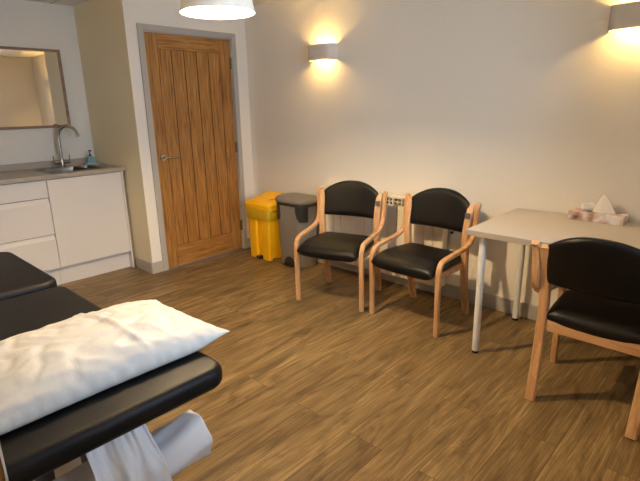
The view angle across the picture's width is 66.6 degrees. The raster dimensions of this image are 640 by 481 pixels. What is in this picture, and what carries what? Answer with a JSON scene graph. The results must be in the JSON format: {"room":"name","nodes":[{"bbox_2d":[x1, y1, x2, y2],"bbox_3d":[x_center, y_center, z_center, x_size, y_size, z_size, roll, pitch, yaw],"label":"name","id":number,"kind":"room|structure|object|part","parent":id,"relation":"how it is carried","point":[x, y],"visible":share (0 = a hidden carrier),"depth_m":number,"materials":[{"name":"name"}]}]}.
{"room":"examination room","nodes":[
{"label":"examination room","id":0,"kind":"room"},
{"bbox_2d":[0,0,94,164],"bbox_3d":[-2.991,-0.707,3.735,0.100,2.264,2.425,13,21,41],"label":"wall","id":1,"kind":"structure","parent":0,"point":[23,23],"depth_m":4.20,"materials":[{"name":"paint"}]},
{"bbox_2d":[0,46,70,129],"bbox_3d":[-2.555,-1.242,3.989,0.023,0.651,0.898,13,21,41],"label":"wall mirror","id":2,"kind":"object","parent":1,"relation":"attached to","point":[33,95],"visible":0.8,"depth_m":4.11,"materials":[{"name":"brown mirror"}]},
{"bbox_2d":[73,0,152,265],"bbox_3d":[-1.807,-0.895,4.329,0.989,2.264,0.100,13,21,41],"label":"wall","id":3,"kind":"structure","parent":0,"point":[100,24],"depth_m":4.15,"materials":[{"name":"paint"}]},
{"bbox_2d":[136,257,151,273],"bbox_3d":[-1.563,0.220,4.341,0.272,0.100,0.016,13,21,41],"label":"baseboard","id":4,"kind":"structure","parent":3,"relation":"attached to","point":[142,264],"depth_m":4.33,"materials":[{"name":"grey paint"}]},
{"bbox_2d":[26,0,278,5],"bbox_3d":[-0.752,-1.558,2.222,5.089,0.100,3.700,13,21,41],"label":"ceiling","id":5,"kind":"structure","parent":0,"point":[60,2],"depth_m":4.12,"materials":[{"name":"white paint"}]},
{"bbox_2d":[180,0,254,18],"bbox_3d":[-0.448,-1.218,2.056,0.322,0.476,0.322,13,21,41],"label":"pendant lamp","id":6,"kind":"object","parent":5,"relation":"hanging from","point":[203,9],"visible":1,"depth_m":2.20,"materials":[{"name":"white"}]},
{"bbox_2d":[122,0,253,262],"bbox_3d":[-1.081,-0.942,4.449,0.100,2.264,1.273,13,21,41],"label":"wall","id":7,"kind":"structure","parent":0,"point":[154,12],"depth_m":4.09,"materials":[{"name":"paint"}]},
{"bbox_2d":[151,260,163,273],"bbox_3d":[-1.426,0.235,4.278,0.016,0.100,0.108,13,21,41],"label":"baseboard","id":8,"kind":"structure","parent":7,"relation":"attached to","point":[157,267],"depth_m":4.27,"materials":[{"name":"grey paint"}]},
{"bbox_2d":[136,23,247,270],"bbox_3d":[-1.108,-0.814,4.414,0.150,2.036,0.952,13,21,41],"label":"door","id":9,"kind":"structure","parent":7,"relation":"in","point":[190,76],"depth_m":4.37,"materials":[{"name":"brown wood"}]},
{"bbox_3d":[-1.283,-0.711,4.180,0.062,0.052,0.160,13,21,41],"label":"handle","id":10,"kind":"part","parent":9,"relation":"part of","materials":[{"name":"silver metal"}]},
{"bbox_3d":[-1.129,-1.684,4.174,0.033,0.120,0.610,13,21,41],"label":"rail","id":11,"kind":"part","parent":9,"relation":"part of","materials":[{"name":"brown wood"}]},
{"bbox_3d":[-1.094,0.072,4.661,0.033,0.190,0.610,13,21,41],"label":"rail","id":12,"kind":"part","parent":9,"relation":"part of","materials":[{"name":"brown wood"}]},
{"bbox_2d":[57,247,639,480],"bbox_3d":[-0.708,0.720,2.854,5.089,0.100,3.700,13,21,41],"label":"floor","id":13,"kind":"structure","parent":0,"point":[314,387],"depth_m":2.49,"materials":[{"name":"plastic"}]},
{"bbox_2d":[0,444,8,480],"bbox_3d":[-0.716,0.714,0.721,0.290,1.050,0.490,13,21,41],"label":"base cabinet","id":14,"kind":"object","parent":13,"relation":"on","point":[3,473],"visible":1,"depth_m":0.70,"materials":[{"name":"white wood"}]},
{"bbox_2d":[0,179,60,284],"bbox_3d":[-2.538,-0.040,3.884,0.585,0.882,0.598,13,21,41],"label":"base cabinet","id":15,"kind":"object","parent":13,"relation":"on","point":[27,231],"visible":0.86,"depth_m":3.75,"materials":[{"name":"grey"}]},
{"bbox_3d":[-2.337,-0.341,3.600,0.018,0.137,0.596,13,21,41],"label":"drawer","id":16,"kind":"part","parent":15,"relation":"part of","materials":[{"name":"white laminate"}]},
{"bbox_3d":[-2.333,-0.130,3.659,0.018,0.289,0.596,13,21,41],"label":"drawer","id":17,"kind":"part","parent":15,"relation":"part of","materials":[{"name":"white laminate"}]},
{"bbox_3d":[-2.327,0.148,3.736,0.018,0.277,0.596,13,21,41],"label":"drawer","id":18,"kind":"part","parent":15,"relation":"part of","materials":[{"name":"white laminate"}]},
{"bbox_2d":[0,157,125,183],"bbox_3d":[-2.336,-0.567,3.959,0.610,0.081,1.274,13,21,41],"label":"countertop","id":19,"kind":"structure","parent":15,"relation":"on","point":[19,172],"depth_m":4.06,"materials":[{"name":"laminate"}]},
{"bbox_2d":[53,124,79,166],"bbox_3d":[-2.234,-0.836,4.295,0.239,0.365,0.090,-7,16,-19],"label":"mixer tap","id":20,"kind":"object","parent":19,"relation":"on","point":[62,162],"visible":1,"depth_m":4.27,"materials":[{"name":"silver metal"}]},
{"bbox_2d":[56,158,68,166],"bbox_3d":[-2.282,-0.696,4.315,0.054,0.085,0.110,13,21,41],"label":"tap","id":21,"kind":"object","parent":20,"relation":"on","point":[62,162],"depth_m":4.30,"materials":[{"name":"silver metal"}]},
{"bbox_3d":[-2.205,-0.869,4.279,0.190,0.295,0.027,-3,16,-8],"label":"spout","id":22,"kind":"part","parent":20,"relation":"part of","materials":[{"name":"silver metal"}]},
{"bbox_2d":[34,165,107,173],"bbox_3d":[-2.118,-0.547,4.164,0.384,0.133,0.464,13,21,41],"label":"sink","id":23,"kind":"object","parent":19,"relation":"in","point":[80,167],"visible":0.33,"depth_m":4.24,"materials":[{"name":"grey metal"}]},
{"bbox_3d":[-2.155,-0.534,4.126,0.338,0.131,0.302,13,21,41],"label":"bowl","id":24,"kind":"part","parent":23,"relation":"part of","materials":[{"name":"grey metal"}]},
{"bbox_3d":[-2.010,-0.579,4.275,0.302,0.131,0.102,13,21,41],"label":"bowl","id":25,"kind":"part","parent":23,"relation":"part of","materials":[{"name":"grey metal"}]},
{"bbox_3d":[-2.111,-0.712,4.500,0.090,0.012,0.132,13,21,41],"label":"soap dish","id":26,"kind":"object","parent":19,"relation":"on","visible":0},
{"bbox_2d":[87,150,94,162],"bbox_3d":[-2.110,-0.771,4.481,0.052,0.118,0.064,13,21,41],"label":"soap bottle","id":27,"kind":"object","parent":26,"relation":"on","point":[90,159],"visible":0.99,"depth_m":4.47,"materials":[{"name":"blue plastic"}]},
{"bbox_2d":[45,171,134,283],"bbox_3d":[-2.124,-0.166,4.311,0.586,0.882,0.614,13,21,41],"label":"base cabinet","id":28,"kind":"object","parent":13,"relation":"on","point":[88,212],"depth_m":4.10,"materials":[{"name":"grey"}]},
{"bbox_3d":[-1.920,-0.229,4.521,0.586,0.882,0.016,13,21,41],"label":"end panel","id":29,"kind":"part","parent":28,"relation":"part of","materials":[{"name":"white laminate"}]},
{"bbox_2d":[0,252,221,480],"bbox_3d":[-1.143,0.588,1.878,1.835,0.692,0.632,13,21,41],"label":"examination table","id":30,"kind":"object","parent":13,"relation":"on","point":[45,448],"visible":0.63,"depth_m":1.28,"materials":[{"name":"black leather"}]},
{"bbox_2d":[0,252,56,300],"bbox_3d":[-1.577,0.199,2.146,0.715,0.070,0.580,13,21,41],"label":"cushion","id":31,"kind":"object","parent":30,"relation":"on","point":[18,277],"depth_m":2.12,"materials":[{"name":"black leather"}]},
{"bbox_2d":[0,286,101,340],"bbox_3d":[-1.108,0.317,1.727,0.505,0.068,0.580,13,21,41],"label":"cushion","id":32,"kind":"object","parent":30,"relation":"on","point":[39,309],"depth_m":1.81,"materials":[{"name":"black leather"}]},
{"bbox_2d":[0,351,221,480],"bbox_3d":[-0.685,0.405,1.381,0.570,0.068,0.632,13,21,41],"label":"cushion","id":33,"kind":"object","parent":30,"relation":"on","point":[30,451],"depth_m":1.19,"materials":[{"name":"black leather"}]},
{"bbox_2d":[0,300,229,434],"bbox_3d":[-0.690,0.297,1.409,0.456,0.117,0.720,13,21,41],"label":"pillow","id":34,"kind":"object","parent":30,"relation":"on","point":[46,370],"visible":1,"depth_m":1.31,"materials":[{"name":"white fabric"}]},
{"bbox_2d":[51,411,210,480],"bbox_3d":[-0.533,0.672,1.331,0.220,0.406,0.507,13,21,41],"label":"paper roll","id":35,"kind":"object","parent":30,"relation":"hanging from","point":[158,454],"visible":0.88,"depth_m":1.30,"materials":[{"name":"white paper"}]},
{"bbox_2d":[245,190,282,260],"bbox_3d":[-0.491,-0.151,4.647,0.354,0.612,0.298,13,21,41],"label":"waste bin","id":36,"kind":"object","parent":13,"relation":"on","point":[261,210],"visible":0.78,"depth_m":4.54,"materials":[{"name":"yellow plastic"}]},
{"bbox_3d":[-0.494,-0.381,4.585,0.354,0.137,0.294,13,21,41],"label":"bin lid","id":37,"kind":"part","parent":36,"relation":"part of","materials":[{"name":"yellow plastic"}]},
{"bbox_2d":[275,193,317,267],"bbox_3d":[-0.199,-0.097,4.398,0.392,0.630,0.284,13,21,41],"label":"pedal bin","id":38,"kind":"object","parent":13,"relation":"on","point":[296,212],"visible":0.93,"depth_m":4.28,"materials":[{"name":"grey plastic"}]},
{"bbox_3d":[-0.369,-0.266,4.383,0.034,0.130,0.116,-2,16,-4],"label":"handle","id":39,"kind":"part","parent":38,"relation":"part of","materials":[{"name":"black plastic"}]},
{"bbox_3d":[-0.204,-0.375,4.322,0.392,0.054,0.282,13,21,41],"label":"bin lid","id":40,"kind":"part","parent":38,"relation":"part of","materials":[{"name":"grey plastic"}]},
{"bbox_3d":[-0.160,-0.218,4.194,0.116,0.130,0.034,-1,15,0],"label":"handle","id":41,"kind":"part","parent":38,"relation":"part of","materials":[{"name":"black plastic"}]},
{"bbox_2d":[294,180,387,311],"bbox_3d":[0.149,0.014,3.575,0.572,0.845,0.516,7,17,27],"label":"chair","id":42,"kind":"object","parent":13,"relation":"on","point":[349,197],"visible":0.98,"depth_m":3.57,"materials":[{"name":"black leather"}]},
{"bbox_3d":[-0.079,0.013,3.702,0.038,0.781,0.446,6,17,24],"label":"arm frame","id":43,"kind":"part","parent":42,"relation":"part of","materials":[{"name":"brown wood"}]},
{"bbox_3d":[0.041,-0.022,3.849,0.064,0.772,0.118,7,17,27],"label":"leg","id":44,"kind":"part","parent":42,"relation":"part of","materials":[{"name":"brown wood"}]},
{"bbox_3d":[0.132,0.035,3.546,0.458,0.108,0.440,7,17,27],"label":"seat","id":45,"kind":"part","parent":42,"relation":"part of","materials":[{"name":"black leather"}]},
{"bbox_3d":[0.237,-0.316,3.671,0.449,0.264,0.108,7,17,27],"label":"backrest","id":46,"kind":"part","parent":42,"relation":"part of","materials":[{"name":"black leather"}]},
{"bbox_3d":[0.341,0.088,3.493,0.024,0.035,0.293,7,17,27],"label":"rail","id":47,"kind":"part","parent":42,"relation":"part of","materials":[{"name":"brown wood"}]},
{"bbox_3d":[0.381,0.068,3.471,0.038,0.781,0.446,8,18,29],"label":"arm frame","id":48,"kind":"part","parent":42,"relation":"part of","materials":[{"name":"brown wood"}]},
{"bbox_3d":[0.436,0.025,3.651,0.064,0.772,0.118,7,17,27],"label":"leg","id":49,"kind":"part","parent":42,"relation":"part of","materials":[{"name":"brown wood"}]},
{"bbox_2d":[369,188,481,337],"bbox_3d":[0.670,0.104,3.213,0.572,0.845,0.516,14,21,43],"label":"chair","id":50,"kind":"object","parent":13,"relation":"on","point":[445,208],"visible":0.98,"depth_m":3.18,"materials":[{"name":"black leather"}]},
{"bbox_3d":[0.491,0.085,3.400,0.038,0.781,0.446,13,21,41],"label":"arm frame","id":51,"kind":"part","parent":50,"relation":"part of","materials":[{"name":"brown wood"}]},
{"bbox_3d":[0.650,0.061,3.506,0.064,0.772,0.118,14,21,43],"label":"leg","id":52,"kind":"part","parent":50,"relation":"part of","materials":[{"name":"brown wood"}]},
{"bbox_3d":[0.644,0.124,3.190,0.458,0.108,0.440,14,21,43],"label":"seat","id":53,"kind":"part","parent":50,"relation":"part of","materials":[{"name":"black leather"}]},
{"bbox_3d":[0.809,-0.217,3.273,0.449,0.264,0.108,14,21,43],"label":"backrest","id":54,"kind":"part","parent":50,"relation":"part of","materials":[{"name":"black leather"}]},
{"bbox_3d":[0.824,0.194,3.080,0.024,0.035,0.293,14,21,43],"label":"rail","id":55,"kind":"part","parent":50,"relation":"part of","materials":[{"name":"brown wood"}]},
{"bbox_3d":[0.857,0.176,3.046,0.446,0.781,0.038,-15,21,-41],"label":"arm frame","id":56,"kind":"part","parent":50,"relation":"part of","materials":[{"name":"brown wood"}]},
{"bbox_3d":[0.965,0.139,3.202,0.064,0.772,0.118,14,21,43],"label":"leg","id":57,"kind":"part","parent":50,"relation":"part of","materials":[{"name":"brown wood"}]},
{"bbox_2d":[466,208,639,352],"bbox_3d":[1.474,0.320,2.581,1.200,0.734,0.708,13,21,41],"label":"side table","id":58,"kind":"object","parent":13,"relation":"on","point":[519,226],"visible":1,"depth_m":2.65,"materials":[{"name":"laminate"}]},
{"bbox_3d":[0.891,0.300,2.726,0.070,0.687,0.070,13,21,41],"label":"leg","id":59,"kind":"part","parent":58,"relation":"part of","materials":[{"name":"white metal"}]},
{"bbox_3d":[1.287,0.179,3.135,0.070,0.687,0.070,13,21,41],"label":"leg","id":60,"kind":"part","parent":58,"relation":"part of","materials":[{"name":"white metal"}]},
{"bbox_2d":[568,195,629,225],"bbox_3d":[1.572,-0.186,2.744,0.124,0.150,0.282,-16,21,-43],"label":"tissue box","id":61,"kind":"object","parent":58,"relation":"on","point":[602,212],"visible":1,"depth_m":2.71,"materials":[{"name":"pink cardboard"}]},
{"bbox_2d":[525,237,639,440],"bbox_3d":[1.326,0.352,2.274,0.572,0.845,0.516,13,21,42],"label":"chair","id":62,"kind":"object","parent":13,"relation":"on","point":[600,306],"visible":1,"depth_m":2.14,"materials":[{"name":"black leather"}]},
{"bbox_3d":[1.033,0.389,2.297,0.064,0.772,0.118,13,21,42],"label":"leg","id":63,"kind":"part","parent":62,"relation":"part of","materials":[{"name":"brown wood"}]},
{"bbox_3d":[1.136,0.336,2.451,0.446,0.781,0.038,-16,21,-42],"label":"arm frame","id":64,"kind":"part","parent":62,"relation":"part of","materials":[{"name":"brown wood"}]},
{"bbox_3d":[1.216,0.431,2.174,0.400,0.057,0.025,13,21,42],"label":"rail","id":65,"kind":"part","parent":62,"relation":"part of","materials":[{"name":"brown wood"}]},
{"bbox_3d":[1.353,0.356,2.304,0.458,0.108,0.440,13,21,42],"label":"seat","id":66,"kind":"part","parent":62,"relation":"part of","materials":[{"name":"black leather"}]},
{"bbox_3d":[1.181,0.114,2.055,0.449,0.264,0.108,13,21,42],"label":"backrest","id":67,"kind":"part","parent":62,"relation":"part of","materials":[{"name":"black leather"}]},
{"bbox_3d":[1.355,0.465,2.001,0.064,0.772,0.118,13,21,42],"label":"leg","id":68,"kind":"part","parent":62,"relation":"part of","materials":[{"name":"brown wood"}]},
{"bbox_2d":[245,0,639,307],"bbox_3d":[0.857,-0.711,3.477,4.100,2.264,0.100,13,21,41],"label":"wall","id":69,"kind":"structure","parent":0,"point":[506,106],"depth_m":3.30,"materials":[{"name":"paint"}]},
{"bbox_2d":[308,43,336,61],"bbox_3d":[0.006,-1.511,3.920,0.264,0.120,0.100,13,21,41],"label":"wall light","id":70,"kind":"object","parent":69,"relation":"attached to","point":[322,51],"visible":1,"depth_m":3.85,"materials":[{"name":"white ceramic"}]},
{"bbox_2d":[319,185,447,286],"bbox_3d":[0.466,-0.068,3.912,1.200,0.637,0.085,13,21,41],"label":"radiator","id":71,"kind":"object","parent":69,"relation":"attached to","point":[437,237],"visible":0.21,"depth_m":3.75,"materials":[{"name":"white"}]},
{"bbox_2d":[317,259,537,320],"bbox_3d":[0.802,0.336,3.757,3.998,0.100,0.016,13,21,41],"label":"baseboard","id":72,"kind":"structure","parent":69,"relation":"attached to","point":[529,311],"depth_m":3.51,"materials":[{"name":"grey paint"}]},
{"bbox_2d":[449,230,458,241],"bbox_3d":[0.953,-0.034,3.491,0.070,0.090,0.029,13,21,41],"label":"wall socket","id":73,"kind":"object","parent":69,"relation":"attached to","point":[453,235],"visible":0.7,"depth_m":3.49,"materials":[{"name":"white plastic"}]},
{"bbox_2d":[608,1,639,31],"bbox_3d":[1.612,-1.142,2.474,0.264,0.120,0.100,13,21,41],"label":"wall light","id":74,"kind":"object","parent":69,"relation":"attached to","point":[623,15],"visible":1,"depth_m":2.47,"materials":[{"name":"white ceramic"}]}
]}

